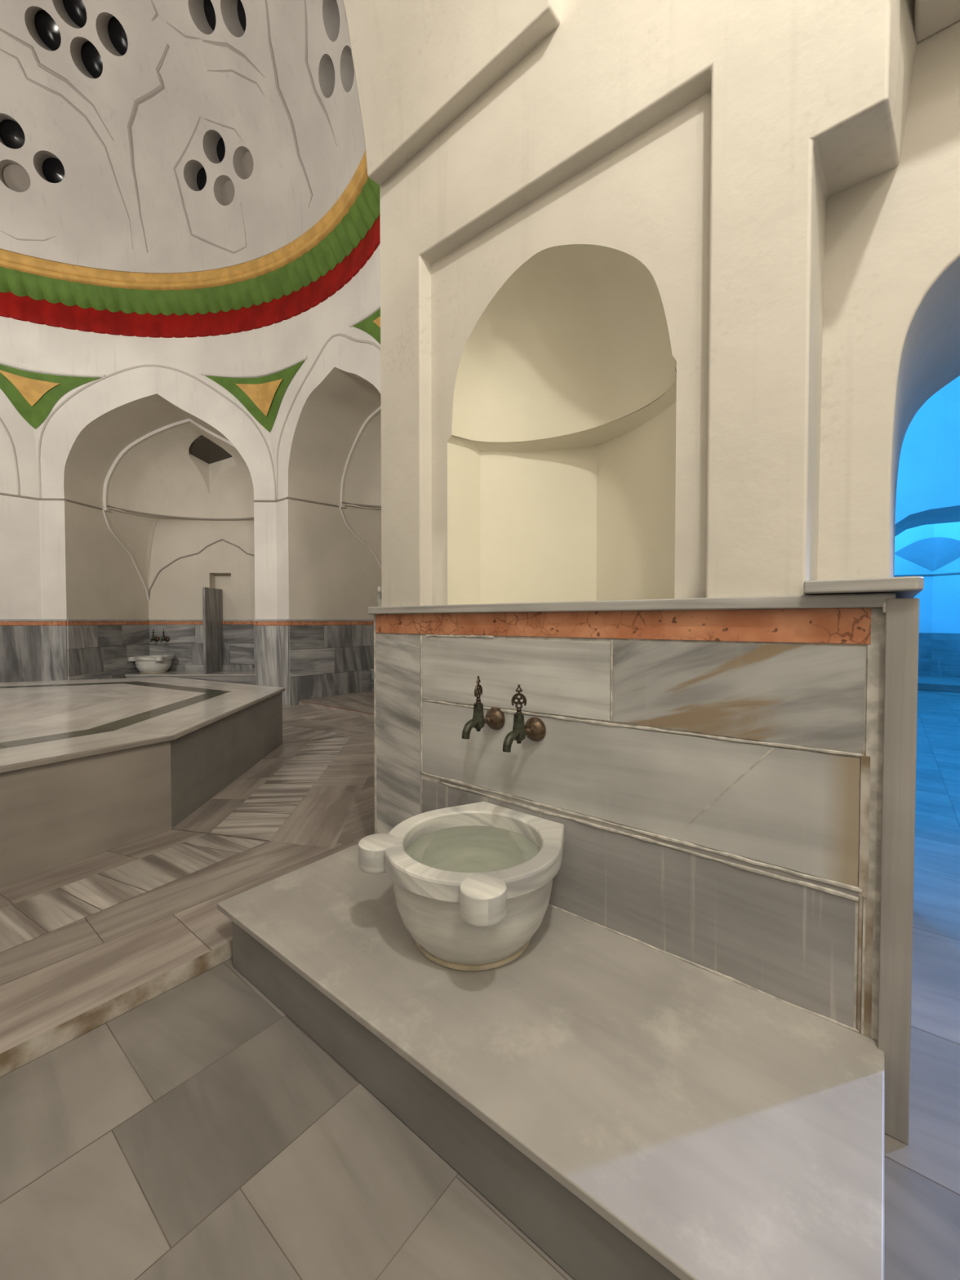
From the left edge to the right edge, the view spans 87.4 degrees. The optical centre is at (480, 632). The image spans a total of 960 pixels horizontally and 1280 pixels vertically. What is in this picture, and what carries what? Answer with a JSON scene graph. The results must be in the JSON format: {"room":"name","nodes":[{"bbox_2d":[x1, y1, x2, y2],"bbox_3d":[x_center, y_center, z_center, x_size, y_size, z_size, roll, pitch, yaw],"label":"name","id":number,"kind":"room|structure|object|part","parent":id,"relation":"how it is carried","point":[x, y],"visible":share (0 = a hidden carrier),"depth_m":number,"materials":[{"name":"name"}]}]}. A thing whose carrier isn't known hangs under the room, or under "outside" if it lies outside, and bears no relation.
{"room":"spa","nodes":[
{"label":"spa","id":0,"kind":"room"},
{"bbox_2d":[0,315,41,619],"bbox_3d":[-7.707,-2.254,5.888,0.503,4.220,3.943,1,2,39],"label":"wall","id":1,"kind":"structure","parent":0,"point":[20,531],"depth_m":7.36,"materials":[{"name":"paint"}]},
{"bbox_2d":[0,360,105,429],"bbox_3d":[-6.443,-3.425,7.188,1.851,0.882,0.438,-1,1,-26],"label":"wall ornament","id":2,"kind":"object","parent":1,"relation":"attached to","point":[33,395],"visible":1,"depth_m":7.25,"materials":[{"name":"green paint"}]},
{"bbox_3d":[-6.441,-3.469,7.206,0.707,0.390,0.173,-1,1,-26],"label":"gold panel","id":3,"kind":"part","parent":2,"relation":"part of","materials":[{"name":"paint"}]},
{"bbox_2d":[22,320,276,619],"bbox_3d":[-4.876,-2.288,7.396,3.538,4.220,0.507,0,1,-2],"label":"wall","id":4,"kind":"structure","parent":0,"point":[134,368],"depth_m":7.49,"materials":[{"name":"paint"}]},
{"bbox_2d":[200,355,307,432],"bbox_3d":[-3.202,-3.428,7.336,1.903,0.882,0.372,0,1,19],"label":"wall ornament","id":5,"kind":"object","parent":4,"relation":"attached to","point":[262,397],"visible":1,"depth_m":7.38,"materials":[{"name":"green paint"}]},
{"bbox_3d":[-3.179,-3.433,7.357,0.862,0.470,0.171,0,1,19],"label":"gold panel","id":6,"kind":"part","parent":5,"relation":"part of","materials":[{"name":"paint"}]},
{"bbox_2d":[63,393,254,676],"bbox_3d":[-4.910,-1.258,8.715,2.854,4.680,2.325,0,1,-2],"label":"wall","id":7,"kind":"structure","parent":0,"point":[120,565],"depth_m":8.82,"materials":[{"name":"paint"}]},
{"bbox_2d":[150,629,159,642],"bbox_3d":[-6.179,0.064,9.514,0.098,0.244,0.216,0,1,-2],"label":"tap","id":8,"kind":"object","parent":7,"relation":"attached to","point":[156,638],"visible":1,"depth_m":9.50,"materials":[{"name":"brown metal"}]},
{"bbox_2d":[40,619,276,687],"bbox_3d":[-4.926,0.429,8.704,3.546,1.303,2.080,0,1,-2],"label":"marble wall paneling","id":9,"kind":"structure","parent":7,"relation":"attached to","point":[247,644],"depth_m":8.60,"materials":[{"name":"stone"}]},
{"bbox_2d":[160,629,169,642],"bbox_3d":[-5.990,0.064,9.521,0.098,0.244,0.216,0,1,-2],"label":"tap","id":10,"kind":"object","parent":7,"relation":"attached to","point":[166,638],"visible":1,"depth_m":9.50,"materials":[{"name":"brown metal"}]},
{"bbox_2d":[107,422,253,518],"bbox_3d":[-4.933,-3.058,9.296,2.934,1.905,1.620,0,1,-2],"label":"ceiling","id":11,"kind":"structure","parent":0,"point":[160,475],"depth_m":9.14,"materials":[{"name":"paint"}]},
{"bbox_2d":[0,0,365,273],"bbox_3d":[-4.582,-7.121,3.254,9.000,4.050,9.000,1,2,39],"label":"ceiling","id":12,"kind":"structure","parent":0,"point":[86,212],"depth_m":6.55,"materials":[{"name":"paint"}]},
{"bbox_2d":[0,119,25,149],"bbox_3d":[-6.263,-6.673,6.772,0.341,0.314,0.188,-1,1,-26],"label":"skylight","id":13,"kind":"object","parent":12,"relation":"attached to","point":[11,134],"visible":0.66,"depth_m":6.73,"materials":[{"name":"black glass"}]},
{"bbox_2d":[1,164,30,191],"bbox_3d":[-6.298,-6.166,6.859,0.341,0.327,0.154,-1,1,-26],"label":"skylight","id":14,"kind":"object","parent":12,"relation":"attached to","point":[15,177],"visible":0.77,"depth_m":6.83,"materials":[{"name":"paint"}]},
{"bbox_2d":[34,9,61,50],"bbox_3d":[-5.419,-7.612,6.367,0.302,0.277,0.331,1,2,39],"label":"skylight","id":15,"kind":"object","parent":12,"relation":"attached to","point":[47,29],"visible":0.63,"depth_m":6.33,"materials":[{"name":"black glass"}]},
{"bbox_2d":[42,157,64,182],"bbox_3d":[-5.917,-6.423,7.042,0.341,0.322,0.170,0,1,-19],"label":"skylight","id":16,"kind":"object","parent":12,"relation":"attached to","point":[53,169],"visible":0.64,"depth_m":6.99,"materials":[{"name":"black glass"}]},
{"bbox_2d":[62,0,86,27],"bbox_3d":[-4.991,-7.789,6.263,0.320,0.264,0.324,1,2,39],"label":"skylight","id":17,"kind":"object","parent":12,"relation":"attached to","point":[75,9],"visible":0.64,"depth_m":6.26,"materials":[{"name":"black glass"}]},
{"bbox_2d":[80,40,102,78],"bbox_3d":[-5.015,-7.474,6.581,0.353,0.286,0.252,0,1,-12],"label":"skylight","id":18,"kind":"object","parent":12,"relation":"attached to","point":[91,56],"visible":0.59,"depth_m":6.54,"materials":[{"name":"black glass"}]},
{"bbox_2d":[107,16,128,55],"bbox_3d":[-4.576,-7.638,6.452,0.327,0.275,0.308,1,2,39],"label":"skylight","id":19,"kind":"object","parent":12,"relation":"attached to","point":[117,33],"visible":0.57,"depth_m":6.42,"materials":[{"name":"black glass"}]},
{"bbox_2d":[0,0,337,253],"bbox_3d":[-4.033,-6.460,6.493,4.874,2.282,1.361,0,1,10],"label":"trim","id":20,"kind":"structure","parent":12,"relation":"attached to","point":[158,89],"depth_m":6.41,"materials":[{"name":"paint"}]},
{"bbox_2d":[0,150,380,337],"bbox_3d":[-4.582,-4.694,3.309,8.338,0.825,8.338,1,1,30],"label":"crown molding","id":21,"kind":"structure","parent":12,"relation":"attached to","point":[284,283],"depth_m":7.09,"materials":[{"name":"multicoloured paint"}]},
{"bbox_2d":[196,167,206,190],"bbox_3d":[-3.895,-6.445,7.204,0.341,0.321,0.171,0,1,10],"label":"skylight","id":22,"kind":"object","parent":12,"relation":"attached to","point":[202,175],"visible":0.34,"depth_m":7.17,"materials":[{"name":"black glass"}]},
{"bbox_2d":[204,0,216,31],"bbox_3d":[-3.226,-7.607,6.179,0.352,0.277,0.270,1,2,39],"label":"skylight","id":23,"kind":"object","parent":12,"relation":"attached to","point":[209,11],"visible":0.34,"depth_m":6.17,"materials":[{"name":"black glass"}]},
{"bbox_2d":[216,137,225,162],"bbox_3d":[-3.510,-6.678,7.004,0.341,0.314,0.188,0,1,16],"label":"skylight","id":24,"kind":"object","parent":12,"relation":"attached to","point":[220,148],"visible":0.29,"depth_m":6.97,"materials":[{"name":"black glass"}]},
{"bbox_2d":[222,179,235,205],"bbox_3d":[-3.487,-6.171,7.095,0.341,0.327,0.154,0,1,16],"label":"skylight","id":25,"kind":"object","parent":12,"relation":"attached to","point":[228,189],"visible":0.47,"depth_m":7.08,"materials":[{"name":"paint"}]},
{"bbox_2d":[237,0,246,31],"bbox_3d":[-2.780,-7.462,6.085,0.353,0.286,0.254,1,2,39],"label":"skylight","id":26,"kind":"object","parent":12,"relation":"attached to","point":[241,12],"visible":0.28,"depth_m":6.09,"materials":[{"name":"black glass"}]},
{"bbox_2d":[241,151,253,178],"bbox_3d":[-3.115,-6.373,6.886,0.341,0.322,0.170,1,1,22],"label":"skylight","id":27,"kind":"object","parent":12,"relation":"attached to","point":[247,164],"visible":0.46,"depth_m":6.88,"materials":[{"name":"paint"}]},
{"bbox_2d":[0,704,374,1076],"bbox_3d":[-5.530,1.198,5.133,10.981,0.071,16.000,1,2,39],"label":"floor","id":28,"kind":"structure","parent":0,"point":[86,942],"depth_m":2.40,"materials":[{"name":"stone"}]},
{"bbox_2d":[0,676,284,885],"bbox_3d":[-4.358,0.908,3.538,4.858,0.584,5.578,1,2,39],"label":"platform","id":29,"kind":"object","parent":28,"relation":"on","point":[88,767],"visible":1,"depth_m":3.08,"materials":[{"name":"grey stone"}]},
{"bbox_3d":[-2.416,0.950,2.374,0.120,0.552,1.751,1,2,32],"label":"panel","id":30,"kind":"part","parent":29,"relation":"part of","materials":[{"name":"stone"}]},
{"bbox_3d":[-2.036,0.910,4.149,0.120,0.552,2.154,0,1,-4],"label":"panel","id":31,"kind":"part","parent":29,"relation":"part of","materials":[{"name":"grey stone"}]},
{"bbox_2d":[124,670,255,684],"bbox_3d":[-4.931,0.903,9.321,2.760,0.328,0.730,0,1,-2],"label":"bench","id":32,"kind":"object","parent":28,"relation":"on","point":[242,677],"visible":0.34,"depth_m":8.99,"materials":[{"name":"stone"}]},
{"bbox_2d":[128,654,174,673],"bbox_3d":[-6.052,0.590,9.318,0.636,0.296,0.635,0,1,-2],"label":"washbasin","id":33,"kind":"object","parent":32,"relation":"on","point":[154,663],"visible":1,"depth_m":9.10,"materials":[{"name":"stone"}]},
{"bbox_3d":[-6.052,0.610,9.319,0.592,0.229,0.592,0,1,-2],"label":"bowl","id":34,"kind":"part","parent":33,"relation":"part of","materials":[{"name":"stone"}]},
{"bbox_2d":[202,586,222,673],"bbox_3d":[-4.960,-0.040,9.336,0.045,1.553,0.645,0,1,-2],"label":"wall","id":35,"kind":"structure","parent":32,"relation":"on","point":[211,597],"depth_m":9.27,"materials":[{"name":"stone"}]},
{"bbox_2d":[188,435,232,463],"bbox_3d":[-4.838,-3.806,9.027,0.844,1.300,0.490,1,1,28],"label":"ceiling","id":36,"kind":"structure","parent":0,"point":[202,448],"depth_m":9.10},
{"bbox_2d":[253,243,381,619],"bbox_3d":[-2.042,-2.270,6.576,3.099,4.220,0.407,1,2,39],"label":"wall","id":37,"kind":"structure","parent":0,"point":[322,333],"depth_m":6.85,"materials":[{"name":"paint"}]},
{"bbox_2d":[288,367,382,677],"bbox_3d":[-1.322,-1.191,7.498,2.438,4.602,2.097,1,2,39],"label":"wall","id":38,"kind":"structure","parent":0,"point":[335,547],"depth_m":7.83,"materials":[{"name":"paint"}]},
{"bbox_2d":[275,619,373,706],"bbox_3d":[-1.288,0.455,7.572,3.119,1.303,2.080,1,2,39],"label":"marble wall paneling","id":39,"kind":"structure","parent":38,"relation":"attached to","point":[304,635],"depth_m":7.97,"materials":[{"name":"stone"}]},
{"bbox_2d":[298,690,373,719],"bbox_3d":[-1.260,1.070,7.632,2.395,0.072,1.862,1,2,39],"label":"floor","id":40,"kind":"structure","parent":0,"point":[357,704],"depth_m":7.39,"materials":[{"name":"stone"}]},
{"bbox_2d":[370,668,373,690],"bbox_3d":[-0.842,0.834,8.145,2.355,0.378,0.460,1,2,39],"label":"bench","id":41,"kind":"object","parent":40,"relation":"on","point":[371,669],"visible":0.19,"depth_m":8.69,"materials":[{"name":"stone"}]},
{"bbox_2d":[344,412,381,508],"bbox_3d":[-0.838,-2.991,8.055,2.506,1.831,1.520,1,2,39],"label":"ceiling","id":42,"kind":"structure","parent":0,"point":[363,479],"depth_m":8.24,"materials":[{"name":"paint"}]},
{"bbox_2d":[342,0,560,185],"bbox_3d":[-1.112,-3.296,0.948,1.045,2.153,3.236,1,2,39],"label":"wall","id":43,"kind":"structure","parent":0,"point":[419,64],"depth_m":2.19,"materials":[{"name":"beige paint"}]},
{"bbox_2d":[0,689,959,1279],"bbox_3d":[6.036,1.191,7.031,4.640,0.001,21.520,1,2,39],"label":"floor","id":44,"kind":"structure","parent":0,"point":[197,1131],"depth_m":1.27,"materials":[{"name":"stone"}]},
{"bbox_2d":[217,844,884,1279],"bbox_3d":[0.015,1.201,1.682,2.085,0.218,0.825,1,2,39],"label":"bench","id":45,"kind":"object","parent":44,"relation":"on","point":[637,1111],"visible":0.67,"depth_m":1.25,"materials":[{"name":"stone"}]},
{"bbox_2d":[358,801,564,970],"bbox_3d":[-0.026,0.915,1.823,0.636,0.348,0.635,1,2,39],"label":"washbasin","id":46,"kind":"object","parent":45,"relation":"on","point":[457,920],"visible":0.92,"depth_m":1.60,"materials":[{"name":"stone"}]},
{"bbox_2d":[405,825,539,872],"bbox_3d":[-0.026,0.897,1.823,0.495,0.190,0.495,1,2,39],"label":"basin interior","id":47,"kind":"object","parent":46,"relation":"in","point":[462,849],"visible":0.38,"depth_m":1.85,"materials":[{"name":"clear liquid"}]},
{"bbox_3d":[-0.026,0.938,1.824,0.592,0.269,0.592,1,2,39],"label":"bowl","id":48,"kind":"part","parent":46,"relation":"part of","materials":[{"name":"stone"}]},
{"bbox_2d":[447,244,676,452],"bbox_3d":[0.406,-0.828,2.234,1.063,1.453,0.474,1,2,39],"label":"half-dome","id":49,"kind":"structure","parent":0,"point":[576,339],"depth_m":2.25,"materials":[{"name":"paint"}]},
{"bbox_2d":[379,0,916,606],"bbox_3d":[0.497,-1.920,1.950,2.330,3.650,0.314,1,2,39],"label":"wall","id":50,"kind":"structure","parent":0,"point":[706,144],"depth_m":1.67,"materials":[{"name":"beige paint"}]},
{"bbox_2d":[462,675,505,738],"bbox_3d":[0.001,0.299,2.060,0.098,0.244,0.216,1,2,39],"label":"tap","id":51,"kind":"object","parent":50,"relation":"attached to","point":[495,719],"visible":1,"depth_m":2.04,"materials":[{"name":"brown metal"}]},
{"bbox_3d":[-0.038,0.386,2.014,0.034,0.073,0.091,1,2,39],"label":"spout","id":52,"kind":"part","parent":51,"relation":"part of","materials":[{"name":"brown metal"}]},
{"bbox_3d":[-0.006,0.235,2.049,0.024,0.114,0.058,1,2,39],"label":"handle","id":53,"kind":"part","parent":51,"relation":"part of","materials":[{"name":"brown metal"}]},
{"bbox_2d":[502,684,546,752],"bbox_3d":[0.157,0.321,1.935,0.098,0.244,0.216,1,2,39],"label":"tap","id":54,"kind":"object","parent":50,"relation":"attached to","point":[534,728],"visible":1,"depth_m":1.92,"materials":[{"name":"brown metal"}]},
{"bbox_3d":[0.118,0.407,1.888,0.034,0.073,0.091,1,2,39],"label":"spout","id":55,"kind":"part","parent":54,"relation":"part of","materials":[{"name":"brown metal"}]},
{"bbox_3d":[0.149,0.256,1.924,0.055,0.114,0.024,0,1,-15],"label":"handle","id":56,"kind":"part","parent":54,"relation":"part of","materials":[{"name":"brown metal"}]},
{"bbox_2d":[447,402,675,604],"bbox_3d":[0.407,-0.498,2.242,1.061,0.795,0.475,1,2,39],"label":"wall niche","id":57,"kind":"object","parent":50,"relation":"in","point":[596,522],"visible":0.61,"depth_m":2.44,"materials":[{"name":"paint"}]},
{"bbox_2d":[375,608,871,644],"bbox_3d":[0.257,-0.031,1.996,2.048,0.098,0.022,1,2,39],"label":"trim","id":58,"kind":"structure","parent":50,"relation":"attached to","point":[815,625],"depth_m":1.69,"materials":[{"name":"orange stone"}]},
{"bbox_2d":[373,607,885,1040],"bbox_3d":[0.299,0.611,2.051,2.092,1.385,0.146,1,2,39],"label":"marble wall paneling","id":59,"kind":"structure","parent":50,"relation":"attached to","point":[717,803],"depth_m":1.65,"materials":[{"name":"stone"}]},
{"bbox_2d":[368,592,895,614],"bbox_3d":[0.381,-0.105,2.245,2.269,0.038,0.624,1,2,39],"label":"trim","id":60,"kind":"structure","parent":50,"relation":"attached to","point":[850,600],"depth_m":1.64,"materials":[{"name":"stone"}]},
{"bbox_2d":[803,576,924,598],"bbox_3d":[1.471,-0.137,1.904,0.251,0.036,1.526,1,2,39],"label":"trim","id":61,"kind":"structure","parent":50,"relation":"attached to","point":[904,587],"depth_m":1.31,"materials":[{"name":"stone"}]},
{"bbox_2d":[817,20,959,580],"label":"wall","id":62,"kind":"structure","parent":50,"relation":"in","point":[891,311],"depth_m":1.58,"materials":[{"name":"beige paint"}]},
{"bbox_2d":[877,597,919,1144],"bbox_3d":[1.544,0.604,1.880,0.072,1.408,1.497,1,2,39],"label":"trim","id":63,"kind":"structure","parent":50,"relation":"attached to","point":[902,615],"depth_m":1.29,"materials":[{"name":"stone"}]},
{"bbox_2d":[447,251,895,523],"bbox_3d":[5.378,-1.978,3.436,10.000,6.500,5.830,1,2,39],"label":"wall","id":64,"kind":"structure","parent":0,"point":[623,251],"depth_m":3.23,"materials":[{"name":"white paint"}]},
{"bbox_2d":[893,521,959,633],"bbox_3d":[8.570,-1.862,9.307,6.014,6.000,4.511,1,2,39],"label":"wall","id":65,"kind":"structure","parent":0,"point":[931,552],"depth_m":10.95,"materials":[{"name":"blue paint"}]},
{"bbox_2d":[918,632,959,677],"bbox_3d":[9.568,0.497,10.598,6.016,0.945,1.346,1,2,39],"label":"baseboard","id":66,"kind":"structure","parent":65,"relation":"attached to","point":[939,653],"depth_m":10.96,"materials":[{"name":"stone"}]},
{"bbox_2d":[894,375,959,536],"bbox_3d":[7.648,-2.042,6.248,10.000,6.500,1.400,1,2,39],"label":"wall","id":67,"kind":"structure","parent":0,"point":[928,487],"depth_m":6.69,"materials":[{"name":"blue paint"}]},
{"bbox_2d":[913,0,959,42],"bbox_3d":[2.195,-2.723,0.557,2.560,1.980,0.320,1,2,39],"label":"ledge","id":68,"kind":"object","parent":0,"point":[931,16],"visible":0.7,"depth_m":1.43,"materials":[{"name":"beige paint"}]},
{"bbox_2d":[917,675,959,692],"bbox_3d":[9.382,1.042,10.380,6.000,0.144,1.898,1,2,39],"label":"step","id":69,"kind":"structure","parent":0,"point":[925,682],"depth_m":9.77,"materials":[{"name":"stone"}]},
{"bbox_3d":[-0.631,-2.217,4.249,2.280,4.220,2.249,1,2,39],"label":"wall","id":70,"kind":"structure","parent":0,"visible":0},
{"bbox_2d":[348,303,380,344],"bbox_3d":[-0.990,-3.388,5.550,0.374,0.882,1.897,-1,2,-31],"label":"wall ornament","id":71,"kind":"object","parent":70,"relation":"attached to","point":[370,323],"visible":0.14,"depth_m":5.92,"materials":[{"name":"green paint"}]},
{"bbox_3d":[-0.958,-3.392,5.550,0.176,0.470,0.859,-1,2,-31],"label":"gold panel","id":72,"kind":"part","parent":71,"relation":"part of","materials":[{"name":"paint"}]},
{"bbox_3d":[-8.638,-1.211,6.663,2.099,4.680,3.018,1,2,39],"label":"wall","id":73,"kind":"structure","parent":0,"visible":0},
{"bbox_2d":[0,618,42,682],"bbox_3d":[-8.676,0.474,6.732,2.080,1.303,3.963,1,2,39],"label":"baseboard","id":74,"kind":"structure","parent":73,"relation":"attached to","point":[20,646],"depth_m":7.43,"materials":[{"name":"stone"}]}
]}

